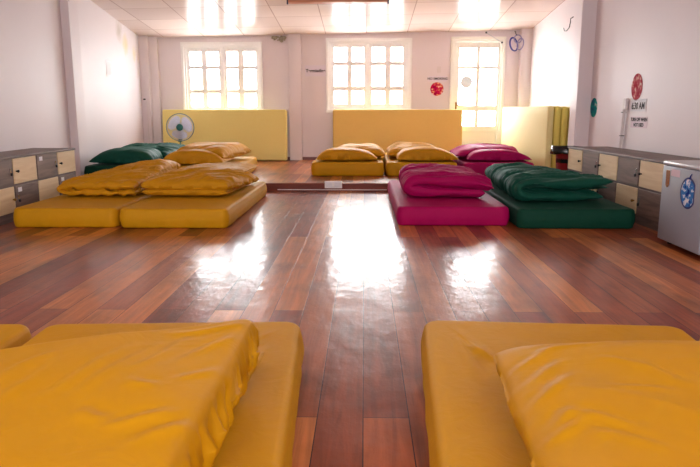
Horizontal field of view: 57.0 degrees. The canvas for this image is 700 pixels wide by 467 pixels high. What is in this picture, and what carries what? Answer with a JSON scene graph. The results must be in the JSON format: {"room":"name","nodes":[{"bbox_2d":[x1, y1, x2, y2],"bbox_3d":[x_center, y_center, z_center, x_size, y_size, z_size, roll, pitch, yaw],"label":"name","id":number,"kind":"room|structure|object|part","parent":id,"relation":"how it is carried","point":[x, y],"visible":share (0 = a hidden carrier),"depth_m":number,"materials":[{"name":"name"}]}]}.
{"room":"dormitory room","nodes":[
{"label":"dormitory room","id":0,"kind":"room"},
{"bbox_2d":[0,0,143,164],"bbox_3d":[-3.159,-1.630,3.804,0.200,3.700,13.176,0,11,-2],"label":"wall","id":1,"kind":"structure","parent":0,"point":[33,91],"depth_m":7.02,"materials":[{"name":"white paint"}]},
{"bbox_2d":[106,60,111,76],"bbox_3d":[-3.241,-2.218,8.672,0.002,0.200,0.200,0,11,-2],"label":"paper note","id":2,"kind":"object","parent":1,"relation":"attached to","point":[108,63],"visible":1,"depth_m":8.65,"materials":[{"name":"white paper"}]},
{"bbox_2d":[60,0,88,175],"bbox_3d":[-3.175,-1.790,7.347,0.160,2.332,0.240,0,11,1],"label":"wall","id":3,"kind":"structure","parent":0,"point":[68,8],"depth_m":7.30,"materials":[{"name":"white paint"}]},
{"bbox_2d":[138,36,153,142],"bbox_3d":[-3.252,-2.160,10.322,0.160,1.962,0.180,0,11,1],"label":"wall","id":4,"kind":"structure","parent":0,"point":[143,41],"depth_m":10.21,"materials":[{"name":"white paint"}]},
{"bbox_2d":[143,99,149,142],"bbox_3d":[-3.234,-1.754,10.284,0.070,0.775,0.026,0,11,1],"label":"cable","id":5,"kind":"object","parent":4,"relation":"attached to","point":[143,99],"visible":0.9,"depth_m":10.28,"materials":[{"name":"white plastic"}]},
{"bbox_2d":[148,37,162,142],"bbox_3d":[-3.106,-2.162,10.359,0.130,1.952,0.100,0,11,1],"label":"wall","id":6,"kind":"structure","parent":0,"point":[153,41],"depth_m":10.29,"materials":[{"name":"white paint"}]},
{"bbox_2d":[288,34,302,159],"bbox_3d":[-0.872,-2.169,10.313,0.200,1.982,0.090,0,11,1],"label":"column","id":7,"kind":"structure","parent":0,"point":[294,40],"depth_m":10.27,"materials":[{"name":"white paint"}]},
{"bbox_2d":[91,0,564,36],"bbox_3d":[-0.464,-2.578,3.567,6.700,1.481,13.540,0,11,1],"label":"ceiling","id":8,"kind":"structure","parent":0,"point":[150,18],"depth_m":9.00,"materials":[{"name":"white paint"}]},
{"bbox_2d":[287,0,388,4],"bbox_3d":[-0.138,-2.745,7.322,1.156,0.285,0.124,0,11,1],"label":"ceiling light","id":9,"kind":"object","parent":8,"relation":"hanging from","point":[288,1],"visible":1,"depth_m":7.30,"materials":[{"name":"white"}]},
{"bbox_2d":[158,31,519,156],"bbox_3d":[-0.319,-2.554,10.356,6.700,3.100,0.200,0,11,1],"label":"wall","id":10,"kind":"structure","parent":0,"point":[430,51],"depth_m":10.26,"materials":[{"name":"white paint"}]},
{"bbox_2d":[180,42,263,109],"bbox_3d":[-2.037,-2.491,10.374,1.295,1.120,0.182,0,11,1],"label":"window","id":11,"kind":"structure","parent":10,"relation":"in","point":[222,48],"depth_m":10.31,"materials":[{"name":"white paint"}]},
{"bbox_3d":[-2.320,-2.489,10.359,0.578,0.970,0.035,0,11,1],"label":"sash","id":12,"kind":"part","parent":11,"relation":"part of","materials":[{"name":"white paint"}]},
{"bbox_3d":[-1.748,-2.486,10.347,0.566,0.970,0.035,0,11,1],"label":"sash","id":13,"kind":"part","parent":11,"relation":"part of","materials":[{"name":"white paint"}]},
{"bbox_2d":[271,35,285,42],"bbox_3d":[-1.122,-3.066,10.163,0.245,0.110,0.065,0,11,1],"label":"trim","id":14,"kind":"structure","parent":10,"relation":"attached to","point":[281,38],"depth_m":10.14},
{"bbox_2d":[287,157,316,159],"bbox_3d":[-0.751,-1.222,10.504,4.640,0.050,0.018,0,11,1],"label":"baseboard","id":15,"kind":"structure","parent":10,"relation":"attached to","point":[304,158],"depth_m":10.49,"materials":[{"name":"white wood"}]},
{"bbox_2d":[305,65,325,75],"bbox_3d":[-0.546,-2.585,10.251,0.330,0.170,0.003,0,11,1],"label":"paper sign","id":16,"kind":"object","parent":10,"relation":"attached to","point":[310,70],"visible":1,"depth_m":10.25,"materials":[{"name":"white paper"}]},
{"bbox_2d":[158,30,520,38],"bbox_3d":[-0.241,-3.131,10.132,6.140,0.126,0.024,0,11,1],"label":"trim","id":17,"kind":"structure","parent":10,"relation":"attached to","point":[492,30],"depth_m":10.12,"materials":[{"name":"white paint"}]},
{"bbox_2d":[326,38,411,112],"bbox_3d":[0.300,-2.519,10.317,1.360,1.155,0.182,0,11,1],"label":"window","id":18,"kind":"structure","parent":10,"relation":"in","point":[367,44],"depth_m":10.26,"materials":[{"name":"white paint"}]},
{"bbox_3d":[-0.009,-2.516,10.303,0.591,1.005,0.035,0,11,1],"label":"sash","id":19,"kind":"part","parent":18,"relation":"part of","materials":[{"name":"white paint"}]},
{"bbox_3d":[0.596,-2.514,10.290,0.618,1.005,0.035,0,11,1],"label":"sash","id":20,"kind":"part","parent":18,"relation":"part of","materials":[{"name":"white paint"}]},
{"bbox_2d":[430,82,443,95],"bbox_3d":[1.383,-2.299,10.263,0.210,0.210,0.002,0,11,1],"label":"wall decal","id":21,"kind":"object","parent":10,"relation":"attached to","point":[436,89],"visible":1,"depth_m":10.26},
{"bbox_2d":[428,76,446,81],"bbox_3d":[1.389,-2.455,10.232,0.314,0.085,0.003,0,11,1],"label":"paper sign","id":22,"kind":"object","parent":10,"relation":"attached to","point":[430,78],"visible":1,"depth_m":10.23,"materials":[{"name":"white paper"}]},
{"bbox_2d":[449,37,505,144],"bbox_3d":[2.015,-2.146,10.344,0.860,1.927,0.193,0,11,1],"label":"door","id":23,"kind":"structure","parent":10,"relation":"in","point":[470,134],"depth_m":10.25,"materials":[{"name":"white paint"}]},
{"bbox_2d":[460,76,471,87],"bbox_3d":[1.854,-2.411,10.271,0.190,0.190,0.001,0,11,1],"label":"decal","id":24,"kind":"object","parent":23,"relation":"attached to","point":[466,81],"visible":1,"depth_m":10.27,"materials":[{"name":"white"}]},
{"bbox_2d":[509,31,523,50],"bbox_3d":[2.586,-2.989,10.027,0.235,0.314,0.102,0,11,1],"label":"cable coil","id":25,"kind":"object","parent":10,"relation":"hanging from","point":[511,38],"visible":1,"depth_m":9.99,"materials":[{"name":"blue"}]},
{"bbox_2d":[0,191,699,466],"bbox_3d":[-0.319,0.500,2.269,6.331,0.120,9.860,0,11,1],"label":"floor","id":26,"kind":"structure","parent":0,"point":[361,287],"depth_m":3.21,"materials":[{"name":"brown wood"}]},
{"bbox_2d":[0,324,31,348],"bbox_3d":[-1.464,0.559,1.196,0.883,0.159,2.051,0,11,-2],"label":"mattress","id":27,"kind":"object","parent":26,"relation":"on","point":[11,335],"visible":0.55,"depth_m":2.09,"materials":[{"name":"yellow fabric"}]},
{"bbox_2d":[0,148,75,225],"bbox_3d":[-2.860,-0.395,5.331,0.431,0.510,2.062,0,11,-1],"label":"locker","id":28,"kind":"object","parent":26,"relation":"on","point":[30,175],"visible":0.73,"depth_m":5.43,"materials":[{"name":"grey wood"}]},
{"bbox_3d":[-2.672,-0.452,4.906,0.018,0.201,0.390,0,11,-1],"label":"door","id":29,"kind":"part","parent":28,"relation":"part of","materials":[{"name":"grey wood"}]},
{"bbox_3d":[-2.672,-0.238,4.946,0.018,0.200,0.390,0,11,-1],"label":"door","id":30,"kind":"part","parent":28,"relation":"part of","materials":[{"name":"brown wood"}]},
{"bbox_3d":[-2.679,-0.527,5.309,0.018,0.201,0.390,0,11,-1],"label":"door","id":31,"kind":"part","parent":28,"relation":"part of","materials":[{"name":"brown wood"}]},
{"bbox_3d":[-2.679,-0.314,5.349,0.018,0.200,0.390,0,11,-1],"label":"door","id":32,"kind":"part","parent":28,"relation":"part of","materials":[{"name":"grey wood"}]},
{"bbox_3d":[-2.686,-0.603,5.712,0.018,0.201,0.390,0,11,-1],"label":"door","id":33,"kind":"part","parent":28,"relation":"part of","materials":[{"name":"grey wood"}]},
{"bbox_3d":[-2.686,-0.389,5.752,0.018,0.200,0.390,0,11,-1],"label":"door","id":34,"kind":"part","parent":28,"relation":"part of","materials":[{"name":"brown wood"}]},
{"bbox_3d":[-2.693,-0.679,6.115,0.018,0.201,0.390,0,11,-1],"label":"door","id":35,"kind":"part","parent":28,"relation":"part of","materials":[{"name":"brown wood"}]},
{"bbox_3d":[-2.693,-0.465,6.155,0.018,0.200,0.390,0,11,-1],"label":"door","id":36,"kind":"part","parent":28,"relation":"part of","materials":[{"name":"grey wood"}]},
{"bbox_2d":[13,192,153,227],"bbox_3d":[-2.126,-0.300,5.781,0.808,0.157,1.983,0,11,1],"label":"mattress","id":37,"kind":"object","parent":26,"relation":"on","point":[101,211],"visible":0.46,"depth_m":4.83,"materials":[{"name":"yellow fabric"}]},
{"bbox_2d":[57,159,180,195],"bbox_3d":[-2.114,-0.551,6.028,0.694,0.232,1.438,0,11,1],"label":"duvet","id":38,"kind":"object","parent":37,"relation":"on","point":[126,179],"visible":0.91,"depth_m":5.45,"materials":[{"name":"yellow fabric"}]},
{"bbox_2d":[22,322,303,466],"bbox_3d":[-0.563,0.553,1.225,0.885,0.161,2.045,0,11,-2],"label":"mattress","id":39,"kind":"object","parent":26,"relation":"on","point":[261,433],"visible":0.38,"depth_m":1.65,"materials":[{"name":"yellow fabric"}]},
{"bbox_2d":[0,319,263,466],"bbox_3d":[-1.001,0.402,1.108,1.508,0.165,1.421,0,11,1],"label":"duvet","id":40,"kind":"object","parent":39,"relation":"on","point":[165,397],"visible":1,"depth_m":1.24,"materials":[{"name":"yellow fabric"}]},
{"bbox_2d":[119,181,266,227],"bbox_3d":[-1.296,-0.297,5.763,0.838,0.157,2.002,0,11,1],"label":"mattress","id":41,"kind":"object","parent":26,"relation":"on","point":[155,211],"visible":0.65,"depth_m":4.82,"materials":[{"name":"yellow leather"}]},
{"bbox_2d":[141,162,258,195],"bbox_3d":[-1.256,-0.532,6.013,0.870,0.204,1.478,1,11,3],"label":"duvet","id":42,"kind":"object","parent":41,"relation":"on","point":[204,179],"visible":1,"depth_m":5.36,"materials":[{"name":"yellow fabric"}]},
{"bbox_2d":[252,160,398,182],"bbox_3d":[-0.278,-0.783,8.866,6.540,0.208,3.580,0,11,1],"label":"platform","id":43,"kind":"object","parent":26,"relation":"on","point":[288,171],"depth_m":7.81,"materials":[{"name":"brown wood"}]},
{"bbox_2d":[84,163,123,173],"bbox_3d":[-2.621,-0.870,8.292,0.863,0.175,1.973,0,11,-1],"label":"mattress","id":44,"kind":"object","parent":43,"relation":"on","point":[92,168],"visible":0.12,"depth_m":7.32,"materials":[{"name":"green fabric"}]},
{"bbox_2d":[89,142,185,163],"bbox_3d":[-2.559,-1.051,8.229,0.811,0.197,1.760,0,11,1],"label":"duvet","id":45,"kind":"object","parent":44,"relation":"on","point":[134,152],"visible":0.76,"depth_m":7.42,"materials":[{"name":"green fabric"}]},
{"bbox_2d":[166,113,193,143],"bbox_3d":[-2.529,-1.424,9.684,0.410,0.750,0.350,-1,11,-7],"label":"fan","id":46,"kind":"object","parent":43,"relation":"on","point":[175,123],"visible":0.97,"depth_m":9.55,"materials":[{"name":"white plastic"}]},
{"bbox_3d":[-2.603,-1.638,9.542,0.179,0.207,0.036,-1,11,-7],"label":"blade","id":47,"kind":"part","parent":46,"relation":"part of","materials":[{"name":"white plastic"}]},
{"bbox_3d":[-2.531,-1.476,9.584,0.229,0.148,0.029,2,11,8],"label":"blade","id":48,"kind":"part","parent":46,"relation":"part of","materials":[{"name":"white plastic"}]},
{"bbox_3d":[-2.421,-1.619,9.568,0.153,0.223,0.036,-1,11,-7],"label":"blade","id":49,"kind":"part","parent":46,"relation":"part of","materials":[{"name":"white plastic"}]},
{"bbox_2d":[178,157,256,172],"bbox_3d":[-1.686,-0.823,8.044,0.902,0.174,1.722,-1,11,-3],"label":"mattress","id":50,"kind":"object","parent":43,"relation":"on","point":[248,160],"visible":0.18,"depth_m":8.15,"materials":[{"name":"yellow fabric"}]},
{"bbox_2d":[164,142,250,163],"bbox_3d":[-1.726,-1.010,7.941,0.795,0.222,1.305,0,11,1],"label":"duvet","id":51,"kind":"object","parent":50,"relation":"on","point":[197,152],"visible":0.97,"depth_m":7.45,"materials":[{"name":"yellow fabric"}]},
{"bbox_2d":[162,109,287,160],"bbox_3d":[-1.989,-1.571,10.309,1.977,0.807,0.191,0,11,1],"label":"mattress","id":52,"kind":"object","parent":43,"relation":"on","point":[264,132],"visible":0.71,"depth_m":10.22,"materials":[{"name":"yellow fabric"}]},
{"bbox_2d":[266,185,387,190],"bbox_3d":[-0.212,-0.500,7.089,5.931,0.068,0.012,0,11,1],"label":"trim","id":53,"kind":"structure","parent":43,"relation":"attached to","point":[269,187],"depth_m":7.08,"materials":[{"name":"brown wood"}]},
{"bbox_2d":[266,183,387,184],"bbox_3d":[-0.212,-0.543,7.077,5.931,0.020,0.020,0,11,1],"label":"trim","id":54,"kind":"structure","parent":43,"relation":"attached to","point":[266,183],"depth_m":7.07,"materials":[{"name":"brown wood"}]},
{"bbox_2d":[278,189,386,189],"bbox_3d":[-0.197,-0.481,7.082,1.200,0.008,0.010,0,11,1],"label":"trim","id":55,"kind":"structure","parent":43,"relation":"attached to","point":[278,189],"depth_m":7.08,"materials":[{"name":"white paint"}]},
{"bbox_2d":[325,181,341,187],"bbox_3d":[-0.182,-0.535,7.067,0.190,0.080,0.016,0,11,1],"label":"wall socket","id":56,"kind":"object","parent":43,"relation":"attached to","point":[328,184],"visible":1,"depth_m":7.06,"materials":[{"name":"white paint"}]},
{"bbox_2d":[311,156,383,175],"bbox_3d":[-0.008,-0.970,8.825,0.907,0.174,2.002,0,11,1],"label":"mattress","id":57,"kind":"object","parent":43,"relation":"on","point":[318,167],"visible":0.61,"depth_m":7.85,"materials":[{"name":"yellow fabric"}]},
{"bbox_2d":[317,143,384,159],"bbox_3d":[0.038,-1.102,8.564,0.867,0.172,1.393,0,11,1],"label":"duvet","id":58,"kind":"object","parent":57,"relation":"on","point":[350,151],"visible":1,"depth_m":7.91,"materials":[{"name":"yellow fabric"}]},
{"bbox_2d":[333,109,462,157],"bbox_3d":[0.750,-1.562,10.260,2.047,0.807,0.191,0,11,1],"label":"mattress","id":59,"kind":"object","parent":43,"relation":"on","point":[440,128],"visible":0.62,"depth_m":10.17,"materials":[{"name":"yellow fabric"}]},
{"bbox_2d":[382,153,456,175],"bbox_3d":[0.896,-0.968,8.816,0.883,0.174,2.004,0,11,1],"label":"mattress","id":60,"kind":"object","parent":43,"relation":"on","point":[392,166],"visible":0.33,"depth_m":7.86,"materials":[{"name":"yellow fabric"}]},
{"bbox_2d":[386,142,458,160],"bbox_3d":[0.907,-1.116,8.582,0.890,0.193,1.495,0,11,1],"label":"duvet","id":61,"kind":"object","parent":60,"relation":"on","point":[414,151],"visible":1,"depth_m":7.89,"materials":[{"name":"yellow fabric"}]},
{"bbox_2d":[452,156,533,176],"bbox_3d":[1.821,-0.949,8.717,0.862,0.174,1.982,0,11,1],"label":"mattress","id":62,"kind":"object","parent":43,"relation":"on","point":[479,166],"visible":0.26,"depth_m":7.82,"materials":[{"name":"pink fabric"}]},
{"bbox_2d":[449,143,531,160],"bbox_3d":[1.794,-1.098,8.535,0.958,0.175,1.396,0,11,1],"label":"duvet","id":63,"kind":"object","parent":62,"relation":"on","point":[476,151],"visible":0.99,"depth_m":7.92,"materials":[{"name":"fabric"}]},
{"bbox_2d":[501,106,553,167],"bbox_3d":[2.434,-1.343,8.998,0.088,0.842,2.088,0,11,-2],"label":"mattress","id":64,"kind":"object","parent":43,"relation":"on","point":[529,129],"visible":0.67,"depth_m":8.56,"materials":[{"name":"yellow fabric"}]},
{"bbox_2d":[551,106,560,167],"bbox_3d":[2.522,-1.341,9.001,0.087,0.838,2.087,0,11,-2],"label":"mattress","id":65,"kind":"object","parent":43,"relation":"on","point":[557,109],"visible":0.13,"depth_m":7.96,"materials":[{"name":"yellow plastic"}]},
{"bbox_2d":[559,106,567,145],"bbox_3d":[2.612,-1.340,9.003,0.089,0.834,2.087,0,11,-2],"label":"mattress","id":66,"kind":"object","parent":43,"relation":"on","point":[564,110],"visible":0.18,"depth_m":7.95,"materials":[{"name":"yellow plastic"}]},
{"bbox_2d":[566,107,569,145],"bbox_3d":[2.700,-1.338,9.006,0.087,0.830,2.087,0,11,-2],"label":"mattress","id":67,"kind":"object","parent":43,"relation":"on","point":[568,107],"visible":0.02,"depth_m":7.99,"materials":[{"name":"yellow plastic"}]},
{"bbox_2d":[387,180,508,225],"bbox_3d":[0.807,-0.318,5.876,0.872,0.156,2.022,0,11,1],"label":"mattress","id":68,"kind":"object","parent":26,"relation":"on","point":[485,210],"visible":0.64,"depth_m":4.90,"materials":[{"name":"pink fabric"}]},
{"bbox_2d":[399,163,493,196],"bbox_3d":[0.817,-0.509,5.848,0.762,0.217,1.197,0,11,1],"label":"duvet","id":69,"kind":"object","parent":68,"relation":"on","point":[420,179],"visible":1,"depth_m":5.31,"materials":[{"name":"fabric"}]},
{"bbox_2d":[421,320,695,466],"bbox_3d":[0.602,0.555,1.210,0.884,0.162,2.071,1,11,4],"label":"mattress","id":70,"kind":"object","parent":26,"relation":"on","point":[469,421],"visible":0.35,"depth_m":1.73,"materials":[{"name":"yellow fabric"}]},
{"bbox_2d":[483,182,634,228],"bbox_3d":[1.704,-0.291,5.739,0.890,0.156,2.001,0,11,1],"label":"mattress","id":71,"kind":"object","parent":26,"relation":"on","point":[602,213],"visible":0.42,"depth_m":4.77,"materials":[{"name":"green leather"}]},
{"bbox_2d":[485,162,613,200],"bbox_3d":[1.704,-0.509,5.842,0.844,0.219,1.746,0,11,1],"label":"duvet","id":72,"kind":"object","parent":71,"relation":"on","point":[521,181],"visible":1,"depth_m":5.09,"materials":[{"name":"green fabric"}]},
{"bbox_2d":[550,145,568,169],"bbox_3d":[2.283,-0.671,6.804,0.360,0.508,0.334,0,11,1],"label":"fire extinguisher","id":73,"kind":"object","parent":26,"relation":"on","point":[561,152],"visible":0.39,"depth_m":6.69,"materials":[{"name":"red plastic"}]},
{"bbox_2d":[568,146,699,230],"bbox_3d":[2.416,-0.446,5.603,0.431,0.510,2.062,0,11,0],"label":"storage cabinet","id":74,"kind":"object","parent":26,"relation":"on","point":[637,176],"visible":0.63,"depth_m":5.20,"materials":[{"name":"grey wood"}]},
{"bbox_3d":[2.233,-0.729,6.383,0.018,0.201,0.390,0,11,0],"label":"door","id":75,"kind":"part","parent":74,"relation":"part of","materials":[{"name":"brown wood"}]},
{"bbox_3d":[2.234,-0.653,5.980,0.018,0.201,0.390,0,11,0],"label":"door","id":76,"kind":"part","parent":74,"relation":"part of","materials":[{"name":"beige wood"}]},
{"bbox_3d":[2.235,-0.364,5.617,0.018,0.200,0.390,0,11,0],"label":"door","id":77,"kind":"part","parent":74,"relation":"part of","materials":[{"name":"grey wood"}]},
{"bbox_3d":[2.235,-0.578,5.577,0.018,0.201,0.390,0,11,0],"label":"door","id":78,"kind":"part","parent":74,"relation":"part of","materials":[{"name":"brown wood"}]},
{"bbox_3d":[2.236,-0.288,5.215,0.018,0.200,0.390,0,11,0],"label":"door","id":79,"kind":"part","parent":74,"relation":"part of","materials":[{"name":"brown wood"}]},
{"bbox_3d":[2.236,-0.502,5.174,0.018,0.201,0.390,0,11,0],"label":"door","id":80,"kind":"part","parent":74,"relation":"part of","materials":[{"name":"grey wood"}]},
{"bbox_3d":[2.237,-0.213,4.811,0.018,0.200,0.390,0,11,0],"label":"door","id":81,"kind":"part","parent":74,"relation":"part of","materials":[{"name":"wood"}]},
{"bbox_3d":[2.237,-0.426,4.771,0.018,0.201,0.390,0,11,0],"label":"door","id":82,"kind":"part","parent":74,"relation":"part of","materials":[{"name":"brown wood"}]},
{"bbox_2d":[657,160,699,254],"bbox_3d":[2.283,-0.160,3.980,0.507,0.545,0.548,0,11,1],"label":"fridge","id":83,"kind":"object","parent":26,"relation":"on","point":[679,215],"visible":1,"depth_m":3.97,"materials":[{"name":"silver metal"}]},
{"bbox_3d":[1.505,0.569,1.142,0.882,0.159,2.052,1,11,4],"label":"mattress","id":84,"kind":"object","parent":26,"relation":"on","visible":0},
{"bbox_2d":[493,340,699,466],"bbox_3d":[1.042,0.424,1.021,1.467,0.154,1.339,0,11,1],"label":"duvet","id":85,"kind":"object","parent":84,"relation":"on","point":[636,403],"visible":1,"depth_m":1.25,"materials":[{"name":"yellow fabric"}]},
{"bbox_2d":[517,29,532,106],"bbox_3d":[2.752,-2.181,10.216,0.190,2.042,0.120,0,11,1],"label":"wall","id":86,"kind":"structure","parent":0,"point":[524,69],"depth_m":10.09,"materials":[{"name":"white paint"}]},
{"bbox_2d":[568,0,596,145],"bbox_3d":[2.702,-1.814,7.477,0.190,2.332,0.240,0,11,1],"label":"wall","id":87,"kind":"structure","parent":0,"point":[586,10],"depth_m":7.39,"materials":[{"name":"white paint"}]},
{"bbox_2d":[529,0,699,157],"bbox_3d":[2.785,-1.606,3.677,0.200,3.700,13.140,0,11,1],"label":"wall","id":88,"kind":"structure","parent":0,"point":[658,41],"depth_m":6.22,"materials":[{"name":"white paint"}]},
{"bbox_2d":[590,98,596,116],"bbox_3d":[2.760,-1.426,7.304,0.002,0.216,0.216,0,11,1],"label":"wall decal","id":89,"kind":"object","parent":88,"relation":"attached to","point":[593,108],"visible":1,"depth_m":7.31},
{"bbox_2d":[619,98,628,147],"bbox_3d":[2.719,-0.854,6.477,0.034,0.987,0.121,0,11,1],"label":"cable conduit","id":90,"kind":"object","parent":88,"relation":"attached to","point":[625,100],"visible":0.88,"depth_m":6.41,"materials":[{"name":"white plastic"}]},
{"bbox_2d":[631,74,642,99],"bbox_3d":[2.735,-1.397,6.150,0.002,0.250,0.250,0,11,1],"label":"wall decal","id":91,"kind":"object","parent":88,"relation":"attached to","point":[637,83],"visible":1,"depth_m":6.16},
{"bbox_2d":[630,99,646,110],"bbox_3d":[2.733,-1.216,6.119,0.003,0.115,0.360,0,11,1],"label":"paper sign","id":92,"kind":"object","parent":88,"relation":"attached to","point":[640,104],"visible":1,"depth_m":6.11,"materials":[{"name":"white paper"}]},
{"bbox_2d":[630,117,647,127],"bbox_3d":[2.732,-1.053,6.106,0.003,0.105,0.371,0,11,1],"label":"paper sign","id":93,"kind":"object","parent":88,"relation":"attached to","point":[636,122],"visible":1,"depth_m":6.10,"materials":[{"name":"white paper"}]},
{"bbox_3d":[-0.252,-1.237,11.416,7.000,0.120,1.400,0,11,1],"label":"floor","id":94,"kind":"structure","parent":0,"visible":0},
{"bbox_2d":[463,111,494,125],"bbox_3d":[-0.240,-1.830,11.864,6.800,0.880,0.040,0,11,1],"label":"balcony railing","id":95,"kind":"object","parent":94,"relation":"on","point":[463,111],"visible":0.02,"depth_m":11.73,"materials":[{"name":"white metal"}]}
]}

